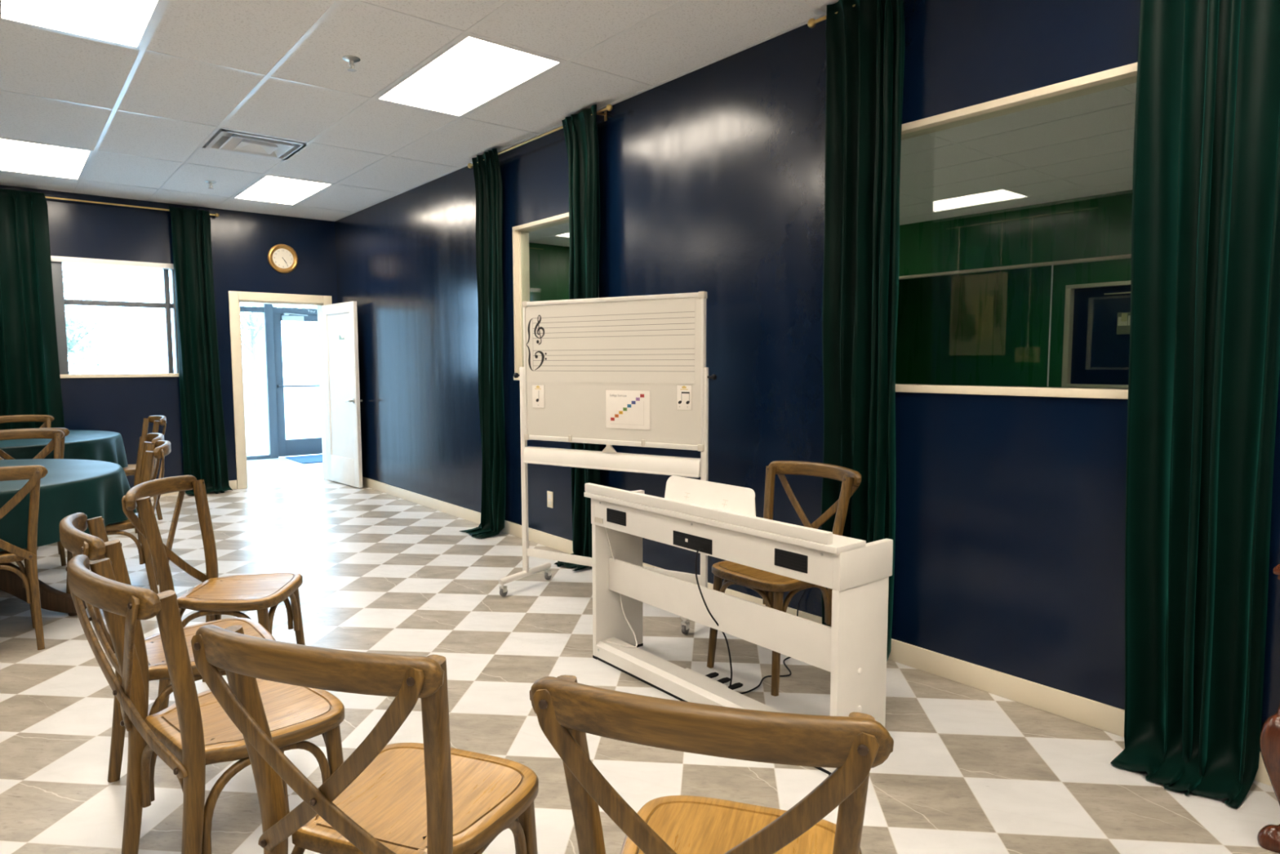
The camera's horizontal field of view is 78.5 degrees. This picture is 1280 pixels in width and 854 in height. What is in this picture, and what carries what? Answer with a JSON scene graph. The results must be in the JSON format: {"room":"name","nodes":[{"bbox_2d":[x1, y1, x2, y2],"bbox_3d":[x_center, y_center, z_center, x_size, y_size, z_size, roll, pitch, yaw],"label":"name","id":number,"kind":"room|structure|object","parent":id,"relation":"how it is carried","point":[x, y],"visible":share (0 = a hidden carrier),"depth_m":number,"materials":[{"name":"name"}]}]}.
{"room":"music room","nodes":[
{"label":"music room","id":0,"kind":"room"},
{"bbox_2d":[0,185,569,488],"bbox_3d":[-2.234,-1.032,10.153,14.270,3.100,0.170,-4,6,-39],"label":"wall","id":1,"kind":"structure","parent":0,"point":[242,242],"depth_m":8.04,"materials":[{"name":"blue paint"}]},
{"bbox_2d":[50,255,178,377],"bbox_3d":[-5.157,-1.062,7.737,1.120,1.140,0.180,-4,6,-39],"label":"window","id":2,"kind":"structure","parent":1,"relation":"in","point":[60,301],"depth_m":7.67,"materials":[{"name":"grey metal"}]},
{"bbox_2d":[50,255,173,270],"bbox_3d":[-5.161,-1.605,7.696,1.100,0.050,0.172,-4,6,-39],"label":"blind","id":3,"kind":"object","parent":2,"relation":"attached to","point":[55,260],"depth_m":7.61,"materials":[{"name":"white fabric"}]},
{"bbox_2d":[44,195,219,217],"bbox_3d":[-5.245,-2.129,7.421,2.256,0.060,0.106,-4,6,-39],"label":"curtain rod","id":4,"kind":"object","parent":1,"relation":"attached to","point":[216,215],"visible":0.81,"depth_m":7.52,"materials":[{"name":"gold metal"}]},
{"bbox_2d":[0,188,64,430],"bbox_3d":[-5.696,-0.676,7.078,0.794,2.898,0.184,-4,6,-39],"label":"curtain","id":5,"kind":"object","parent":4,"relation":"hanging from","point":[30,384],"visible":0.62,"depth_m":7.18,"materials":[{"name":"green fabric"}]},
{"bbox_2d":[168,206,232,495],"bbox_3d":[-4.500,-0.757,8.037,0.448,2.900,0.216,-4,6,-39],"label":"curtain","id":6,"kind":"object","parent":4,"relation":"hanging from","point":[203,432],"visible":0.97,"depth_m":8.08,"materials":[{"name":"green fabric"}]},
{"bbox_2d":[160,480,236,496],"bbox_3d":[-5.971,0.734,7.111,4.215,0.098,0.014,-4,6,-39],"label":"baseboard","id":7,"kind":"structure","parent":1,"relation":"attached to","point":[233,484],"depth_m":8.40,"materials":[{"name":"beige paint"}]},
{"bbox_2d":[228,290,332,488],"bbox_3d":[-3.983,-0.417,8.762,1.064,2.112,0.190,-4,6,-39],"label":"trim","id":8,"kind":"structure","parent":1,"relation":"attached to","point":[235,298],"depth_m":8.45,"materials":[{"name":"beige paint"}]},
{"bbox_2d":[267,244,297,272],"bbox_3d":[-3.908,-1.845,8.587,0.314,0.314,0.039,-4,6,-39],"label":"wall clock","id":9,"kind":"object","parent":1,"relation":"attached to","point":[282,258],"visible":1,"depth_m":8.59,"materials":[{"name":"gold metal"}]},
{"bbox_2d":[0,0,1136,246],"bbox_3d":[1.700,-2.172,5.261,14.250,0.244,12.560,-4,6,-39],"label":"ceiling","id":10,"kind":"structure","parent":0,"point":[147,116],"depth_m":4.88,"materials":[{"name":"tile"}]},
{"bbox_2d":[0,137,93,180],"bbox_3d":[-4.752,-2.140,6.229,0.572,0.054,1.214,-4,6,-39],"label":"ceiling light","id":11,"kind":"object","parent":10,"relation":"attached to","point":[15,156],"visible":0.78,"depth_m":6.22,"materials":[{"name":"white plastic"}]},
{"bbox_2d":[0,0,163,48],"bbox_3d":[-2.396,-1.910,3.368,0.572,0.054,1.214,-4,6,-39],"label":"ceiling light","id":12,"kind":"object","parent":10,"relation":"attached to","point":[128,23],"visible":1,"depth_m":3.66,"materials":[{"name":"white plastic"}]},
{"bbox_2d":[204,180,216,189],"bbox_3d":[-3.819,-2.151,6.973,0.090,0.060,0.090,-4,6,-39],"label":"sprinkler head","id":13,"kind":"object","parent":10,"relation":"attached to","point":[210,182],"visible":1,"depth_m":6.96},
{"bbox_2d":[204,128,306,159],"bbox_3d":[-2.855,-2.135,5.828,0.570,0.128,0.570,-4,6,-39],"label":"ceiling vent","id":14,"kind":"object","parent":10,"relation":"in","point":[228,140],"visible":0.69,"depth_m":5.86,"materials":[{"name":"white metal"}]},
{"bbox_2d":[232,174,333,205],"bbox_3d":[-3.370,-2.237,7.360,0.572,0.054,1.214,-4,6,-39],"label":"ceiling light","id":15,"kind":"object","parent":10,"relation":"attached to","point":[268,188],"visible":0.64,"depth_m":7.36,"materials":[{"name":"white plastic"}]},
{"bbox_2d":[342,55,360,71],"bbox_3d":[-1.531,-1.925,4.164,0.090,0.060,0.090,-4,6,-39],"label":"sprinkler head","id":16,"kind":"object","parent":10,"relation":"attached to","point":[351,59],"visible":1,"depth_m":4.15},
{"bbox_2d":[375,34,564,117],"bbox_3d":[-1.014,-2.007,4.498,0.572,0.054,1.214,-4,6,-39],"label":"ceiling light","id":17,"kind":"object","parent":10,"relation":"attached to","point":[473,72],"visible":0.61,"depth_m":4.45,"materials":[{"name":"white plastic"}]},
{"bbox_2d":[0,453,1279,853],"bbox_3d":[-1.529,1.034,4.540,8.100,0.100,15.250,-4,6,-39],"label":"floor","id":18,"kind":"structure","parent":0,"point":[968,770],"depth_m":3.00,"materials":[{"name":"tile"}]},
{"bbox_2d":[0,465,47,649],"bbox_3d":[-3.101,0.612,3.690,0.526,0.893,0.543,-4,6,-39],"label":"chair","id":19,"kind":"object","parent":18,"relation":"on","point":[28,574],"visible":0.97,"depth_m":3.68,"materials":[{"name":"brown wood"}]},
{"bbox_2d":[0,414,53,427],"bbox_3d":[-5.443,0.354,6.897,0.526,0.893,0.543,-4,6,-39],"label":"chair","id":20,"kind":"object","parent":18,"relation":"on","point":[46,419],"visible":0.19,"depth_m":7.10,"materials":[{"name":"brown wood"}]},
{"bbox_2d":[0,429,66,565],"bbox_3d":[-4.173,0.482,5.299,0.526,0.893,0.543,-4,6,-39],"label":"chair","id":21,"kind":"object","parent":18,"relation":"on","point":[55,434],"visible":0.28,"depth_m":5.51,"materials":[{"name":"brown wood"}]},
{"bbox_2d":[0,427,69,459],"bbox_3d":[-4.536,0.442,5.804,0.526,0.893,0.543,-4,6,-39],"label":"chair","id":22,"kind":"object","parent":18,"relation":"on","point":[4,455],"visible":0.18,"depth_m":5.70,"materials":[{"name":"brown wood"}]},
{"bbox_2d":[0,562,86,615],"bbox_3d":[-3.711,0.647,4.107,1.684,0.754,1.684,-4,6,-39],"label":"round table","id":23,"kind":"object","parent":18,"relation":"on","point":[51,598],"visible":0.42,"depth_m":4.17,"materials":[{"name":"brown wood"}]},
{"bbox_2d":[0,458,137,551],"bbox_3d":[-3.695,0.460,4.088,1.800,0.389,1.797,-4,6,-39],"label":"tablecloth","id":24,"kind":"object","parent":23,"relation":"on","point":[93,488],"visible":0.73,"depth_m":4.01,"materials":[{"name":"green fabric"}]},
{"bbox_2d":[66,440,171,594],"bbox_3d":[-3.001,0.543,4.523,0.543,0.893,0.526,-3,5,-31],"label":"chair","id":25,"kind":"object","parent":18,"relation":"on","point":[162,448],"visible":0.48,"depth_m":4.42,"materials":[{"name":"brown wood"}]},
{"bbox_2d":[122,415,166,519],"bbox_3d":[-4.414,0.359,6.803,0.543,0.893,0.526,-4,6,-42],"label":"chair","id":26,"kind":"object","parent":18,"relation":"on","point":[156,420],"visible":0.27,"depth_m":6.78,"materials":[{"name":"brown wood"}]},
{"bbox_2d":[133,432,164,543],"bbox_3d":[-3.344,0.503,5.021,0.543,0.893,0.526,-3,6,-35],"label":"chair","id":27,"kind":"object","parent":18,"relation":"on","point":[150,438],"visible":0.18,"depth_m":5.18,"materials":[{"name":"brown wood"}]},
{"bbox_2d":[58,512,275,782],"bbox_3d":[-1.463,0.709,2.469,0.543,0.893,0.526,-4,6,-40],"label":"chair","id":28,"kind":"object","parent":18,"relation":"on","point":[95,545],"visible":0.42,"depth_m":2.32,"materials":[{"name":"brown wood"}]},
{"bbox_2d":[66,554,344,853],"bbox_3d":[-1.067,0.749,1.974,0.526,0.893,0.543,4,6,41],"label":"chair","id":29,"kind":"object","parent":18,"relation":"on","point":[195,731],"visible":0.9,"depth_m":1.84,"materials":[{"name":"brown wood"}]},
{"bbox_2d":[121,475,305,711],"bbox_3d":[-1.667,0.654,3.133,0.543,0.893,0.526,-1,5,-6],"label":"chair","id":30,"kind":"object","parent":18,"relation":"on","point":[215,597],"visible":0.86,"depth_m":3.08,"materials":[{"name":"brown wood"}]},
{"bbox_2d":[284,453,322,463],"bbox_3d":[-4.454,0.438,11.182,0.920,0.012,0.870,-4,6,-39],"label":"door mat","id":31,"kind":"object","parent":18,"relation":"on","point":[312,458],"visible":0.49,"depth_m":11.05,"materials":[{"name":"blue fabric"}]},
{"bbox_2d":[191,624,538,853],"bbox_3d":[-0.488,0.781,1.561,0.526,0.893,0.543,2,5,20],"label":"chair","id":32,"kind":"object","parent":18,"relation":"on","point":[431,796],"visible":1,"depth_m":1.38,"materials":[{"name":"brown wood"}]},
{"bbox_2d":[498,291,716,634],"bbox_3d":[-0.176,0.143,4.330,1.324,1.704,0.464,3,6,32],"label":"whiteboard","id":33,"kind":"object","parent":18,"relation":"on","point":[580,349],"visible":0.91,"depth_m":4.26,"materials":[{"name":"plastic"}]},
{"bbox_2d":[531,384,544,408],"bbox_3d":[-0.590,-0.177,4.542,0.092,0.135,0.003,3,6,32],"label":"note card","id":34,"kind":"object","parent":33,"relation":"attached to","point":[538,390],"visible":1,"depth_m":4.54,"materials":[{"name":"white paper"}]},
{"bbox_2d":[523,445,700,477],"bbox_3d":[-0.179,0.187,4.329,1.164,0.096,0.060,3,6,32],"label":"tray","id":35,"kind":"object","parent":33,"relation":"on","point":[606,459],"depth_m":4.28,"materials":[{"name":"white metal"}]},
{"bbox_2d":[605,389,650,430],"bbox_3d":[-0.068,-0.093,4.220,0.287,0.213,0.004,3,6,32],"label":"chart","id":36,"kind":"object","parent":33,"relation":"attached to","point":[625,409],"visible":1,"depth_m":4.22,"materials":[{"name":"white paper"}]},
{"bbox_2d":[676,384,692,410],"bbox_3d":[0.227,-0.151,4.030,0.088,0.130,0.003,3,6,32],"label":"note card","id":37,"kind":"object","parent":33,"relation":"attached to","point":[684,392],"visible":1,"depth_m":4.03,"materials":[{"name":"white paper"}]},
{"bbox_2d":[529,675,893,853],"bbox_3d":[0.146,0.798,1.335,0.526,0.893,0.543,1,5,18],"label":"chair","id":38,"kind":"object","parent":18,"relation":"on","point":[566,709],"visible":1,"depth_m":1.09,"materials":[{"name":"brown wood"}]},
{"bbox_2d":[583,475,893,775],"bbox_3d":[0.305,0.659,3.131,0.312,0.869,1.390,-4,6,-39],"label":"digital piano","id":39,"kind":"object","parent":18,"relation":"on","point":[721,519],"visible":1,"depth_m":2.94,"materials":[{"name":"white laminate"}]},
{"bbox_2d":[606,507,626,526],"bbox_3d":[-0.102,0.390,3.399,0.008,0.060,0.137,-4,6,-39],"label":"speaker grille","id":40,"kind":"object","parent":39,"relation":"attached to","point":[615,517],"depth_m":3.40,"materials":[{"name":"black plastic"}]},
{"bbox_2d":[604,527,637,647],"bbox_3d":[-0.072,0.712,3.524,0.162,0.536,0.070,3,6,32],"label":"cord","id":41,"kind":"object","parent":39,"relation":"hanging from","point":[605,527],"visible":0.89,"depth_m":3.54,"materials":[{"name":"white plastic"}]},
{"bbox_2d":[694,547,808,693],"bbox_3d":[0.579,0.746,3.418,0.189,0.649,1.087,3,6,32],"label":"power cord","id":42,"kind":"object","parent":39,"relation":"hanging from","point":[699,548],"visible":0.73,"depth_m":3.09,"materials":[{"name":"black plastic"}]},
{"bbox_2d":[774,547,808,573],"bbox_3d":[0.509,0.451,2.646,0.008,0.060,0.143,-4,6,-39],"label":"speaker grille","id":43,"kind":"object","parent":39,"relation":"attached to","point":[787,560],"depth_m":2.64,"materials":[{"name":"black plastic"}]},
{"bbox_2d":[706,460,861,696],"bbox_3d":[0.621,0.622,3.453,0.543,0.893,0.526,-4,6,-38],"label":"chair","id":44,"kind":"object","parent":18,"relation":"on","point":[764,583],"visible":0.6,"depth_m":3.39,"materials":[{"name":"brown wood"}]},
{"bbox_2d":[1257,564,1279,853],"bbox_3d":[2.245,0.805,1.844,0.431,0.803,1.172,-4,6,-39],"label":"armchair","id":45,"kind":"object","parent":18,"relation":"on","point":[1268,837],"visible":1,"depth_m":2.16,"materials":[{"name":"brown wood"}]},
{"bbox_3d":[-5.128,0.475,6.236,1.684,0.754,1.684,-4,6,-39],"label":"round table","id":46,"kind":"object","parent":18,"relation":"on","visible":0},
{"bbox_2d":[0,430,128,467],"bbox_3d":[-5.135,0.288,6.218,1.778,0.389,1.786,-4,6,-39],"label":"tablecloth","id":47,"kind":"object","parent":46,"relation":"on","point":[93,445],"visible":0.48,"depth_m":6.11,"materials":[{"name":"green fabric"}]},
{"bbox_2d":[334,0,1279,751],"bbox_3d":[0.507,-0.557,4.304,0.120,3.100,12.400,-4,6,-39],"label":"wall","id":48,"kind":"structure","parent":0,"point":[1011,510],"depth_m":3.93,"materials":[{"name":"blue paint"}]},
{"bbox_2d":[322,301,362,488],"bbox_3d":[-3.291,-0.360,8.656,0.158,1.988,0.832,-5,6,-43],"label":"door","id":49,"kind":"structure","parent":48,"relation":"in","point":[340,320],"depth_m":8.61,"materials":[{"name":"white paint"}]},
{"bbox_2d":[467,104,613,168],"bbox_3d":[-0.741,-2.014,5.528,0.106,0.060,1.866,-4,6,-39],"label":"curtain rod","id":50,"kind":"object","parent":48,"relation":"attached to","point":[609,107],"visible":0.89,"depth_m":5.33,"materials":[{"name":"gold metal"}]},
{"bbox_2d":[459,148,506,537],"bbox_3d":[-1.231,-0.622,6.070,0.274,2.932,0.399,-4,6,-39],"label":"curtain","id":51,"kind":"object","parent":50,"relation":"hanging from","point":[486,173],"visible":1,"depth_m":6.09,"materials":[{"name":"green fabric"}]},
{"bbox_2d":[554,104,599,570],"bbox_3d":[-0.426,-0.543,5.107,0.257,2.935,0.427,-4,6,-39],"label":"curtain","id":52,"kind":"object","parent":50,"relation":"hanging from","point":[580,129],"visible":0.56,"depth_m":5.11,"materials":[{"name":"green fabric"}]},
{"bbox_2d":[546,490,553,507],"bbox_3d":[-0.656,0.528,5.718,0.008,0.120,0.074,-4,6,-39],"label":"wall outlet","id":53,"kind":"object","parent":48,"relation":"attached to","point":[549,494],"visible":1,"depth_m":5.71,"materials":[{"name":"beige plastic"}]},
{"bbox_2d":[512,212,599,380],"bbox_3d":[-0.573,-0.904,5.587,0.139,1.154,1.090,-4,6,-39],"label":"window","id":54,"kind":"structure","parent":48,"relation":"in","point":[521,274],"depth_m":5.95,"materials":[{"name":"beige paint"}]},
{"bbox_2d":[362,476,1271,786],"bbox_3d":[0.427,0.940,4.424,0.014,0.098,12.300,-4,6,-39],"label":"baseboard","id":55,"kind":"structure","parent":48,"relation":"attached to","point":[1109,718],"depth_m":3.28,"materials":[{"name":"beige paint"}]},
{"bbox_2d":[807,4,855,28],"bbox_3d":[1.432,-1.802,2.889,0.106,0.060,1.976,-4,6,-39],"label":"curtain rod","id":56,"kind":"object","parent":48,"relation":"attached to","point":[811,23],"visible":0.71,"depth_m":3.60,"materials":[{"name":"gold metal"}]},
{"bbox_2d":[820,0,904,661],"bbox_3d":[0.944,-0.414,3.477,0.212,2.931,0.404,-4,6,-39],"label":"curtain","id":57,"kind":"object","parent":56,"relation":"hanging from","point":[865,40],"visible":0.8,"depth_m":3.47,"materials":[{"name":"green fabric"}]},
{"bbox_2d":[1110,0,1279,808],"bbox_3d":[1.733,-0.331,2.466,0.280,2.935,0.434,-4,6,-39],"label":"curtain","id":58,"kind":"object","parent":56,"relation":"hanging from","point":[1204,352],"visible":1,"depth_m":2.53,"materials":[{"name":"green fabric"}]},
{"bbox_2d":[895,62,1137,399],"bbox_3d":[1.467,-0.705,3.110,0.139,1.154,1.160,-4,6,-39],"label":"window","id":59,"kind":"structure","parent":48,"relation":"in","point":[1124,75],"depth_m":3.02,"materials":[{"name":"beige paint"}]},
{"bbox_2d":[895,257,1131,386],"bbox_3d":[7.114,-1.025,9.773,0.100,3.100,12.300,-4,6,-39],"label":"wall","id":60,"kind":"structure","parent":0,"point":[991,327],"depth_m":11.88,"materials":[{"name":"green paint"}]},
{"bbox_2d":[1061,280,1130,388],"bbox_3d":[6.969,-1.182,9.914,0.130,1.430,3.020,-4,6,-39],"label":"window","id":61,"kind":"structure","parent":60,"relation":"in","point":[1069,289],"depth_m":10.98,"materials":[{"name":"beige paint"}]},
{"bbox_2d":[898,189,1132,276],"bbox_3d":[4.534,-0.851,7.740,0.120,3.100,12.420,-4,6,-39],"label":"wall","id":62,"kind":"structure","parent":0,"point":[1100,225],"depth_m":8.20,"materials":[{"name":"paint"}]},
{"bbox_2d":[898,253,1131,386],"bbox_3d":[4.615,-0.932,7.625,0.140,1.440,5.950,-4,6,-39],"label":"window","id":63,"kind":"structure","parent":62,"relation":"in","point":[1128,255],"depth_m":8.11,"materials":[{"name":"beige paint"}]},
{"bbox_2d":[1070,284,1130,384],"bbox_3d":[6.621,-1.086,10.530,0.100,3.100,6.500,-4,6,-39],"label":"wall","id":64,"kind":"structure","parent":0,"point":[1100,355],"depth_m":10.79,"materials":[{"name":"blue paint"}]},
{"bbox_2d":[1116,311,1130,334],"bbox_3d":[6.582,-1.510,10.380,0.015,0.550,0.470,-4,6,-39],"label":"picture","id":65,"kind":"object","parent":64,"relation":"hanging from","point":[1123,318],"visible":0.23,"depth_m":10.51,"materials":[{"name":"paper"}]},
{"bbox_3d":[-3.774,-1.063,10.570,3.840,3.100,2.750,-4,6,-39],"label":"wall","id":66,"kind":"structure","parent":0,"visible":0},
{"bbox_2d":[240,303,317,459],"bbox_3d":[-4.633,-1.077,11.620,3.720,2.960,0.100,-4,6,-39],"label":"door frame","id":67,"kind":"structure","parent":66,"relation":"in","point":[267,309],"depth_m":11.11,"materials":[{"name":"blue metal"}]},
{"bbox_2d":[272,312,322,457],"bbox_3d":[-4.813,-0.619,11.463,0.955,2.054,0.110,-4,6,-39],"label":"door","id":68,"kind":"structure","parent":67,"relation":"attached to","point":[299,446],"depth_m":11.25,"materials":[{"name":"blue metal"}]},
{"label":"outside","id":69,"kind":"structure","parent":0,"visible":0},
{"bbox_2d":[243,377,321,457],"bbox_3d":[-29.547,-1.664,40.858,120.000,0.150,81.800,-4,6,-39],"label":"ground","id":70,"kind":"structure","parent":69,"point":[302,405],"depth_m":24.27,"materials":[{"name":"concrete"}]},
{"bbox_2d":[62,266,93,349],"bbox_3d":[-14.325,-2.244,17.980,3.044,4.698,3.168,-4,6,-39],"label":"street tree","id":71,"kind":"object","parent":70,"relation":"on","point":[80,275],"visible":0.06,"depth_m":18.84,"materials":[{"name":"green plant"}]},
{"bbox_2d":[64,296,125,373],"bbox_3d":[-16.598,-2.117,22.831,2.770,3.661,2.839,-4,6,-39],"label":"street tree","id":72,"kind":"object","parent":70,"relation":"on","point":[71,342],"visible":0.4,"depth_m":22.88,"materials":[{"name":"green plant"}]},
{"bbox_2d":[240,302,315,412],"bbox_3d":[-12.480,-3.107,25.246,3.643,5.214,3.456,-4,6,-39],"label":"street tree","id":73,"kind":"object","parent":70,"relation":"on","point":[252,325],"visible":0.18,"depth_m":25.00,"materials":[{"name":"green plant"}]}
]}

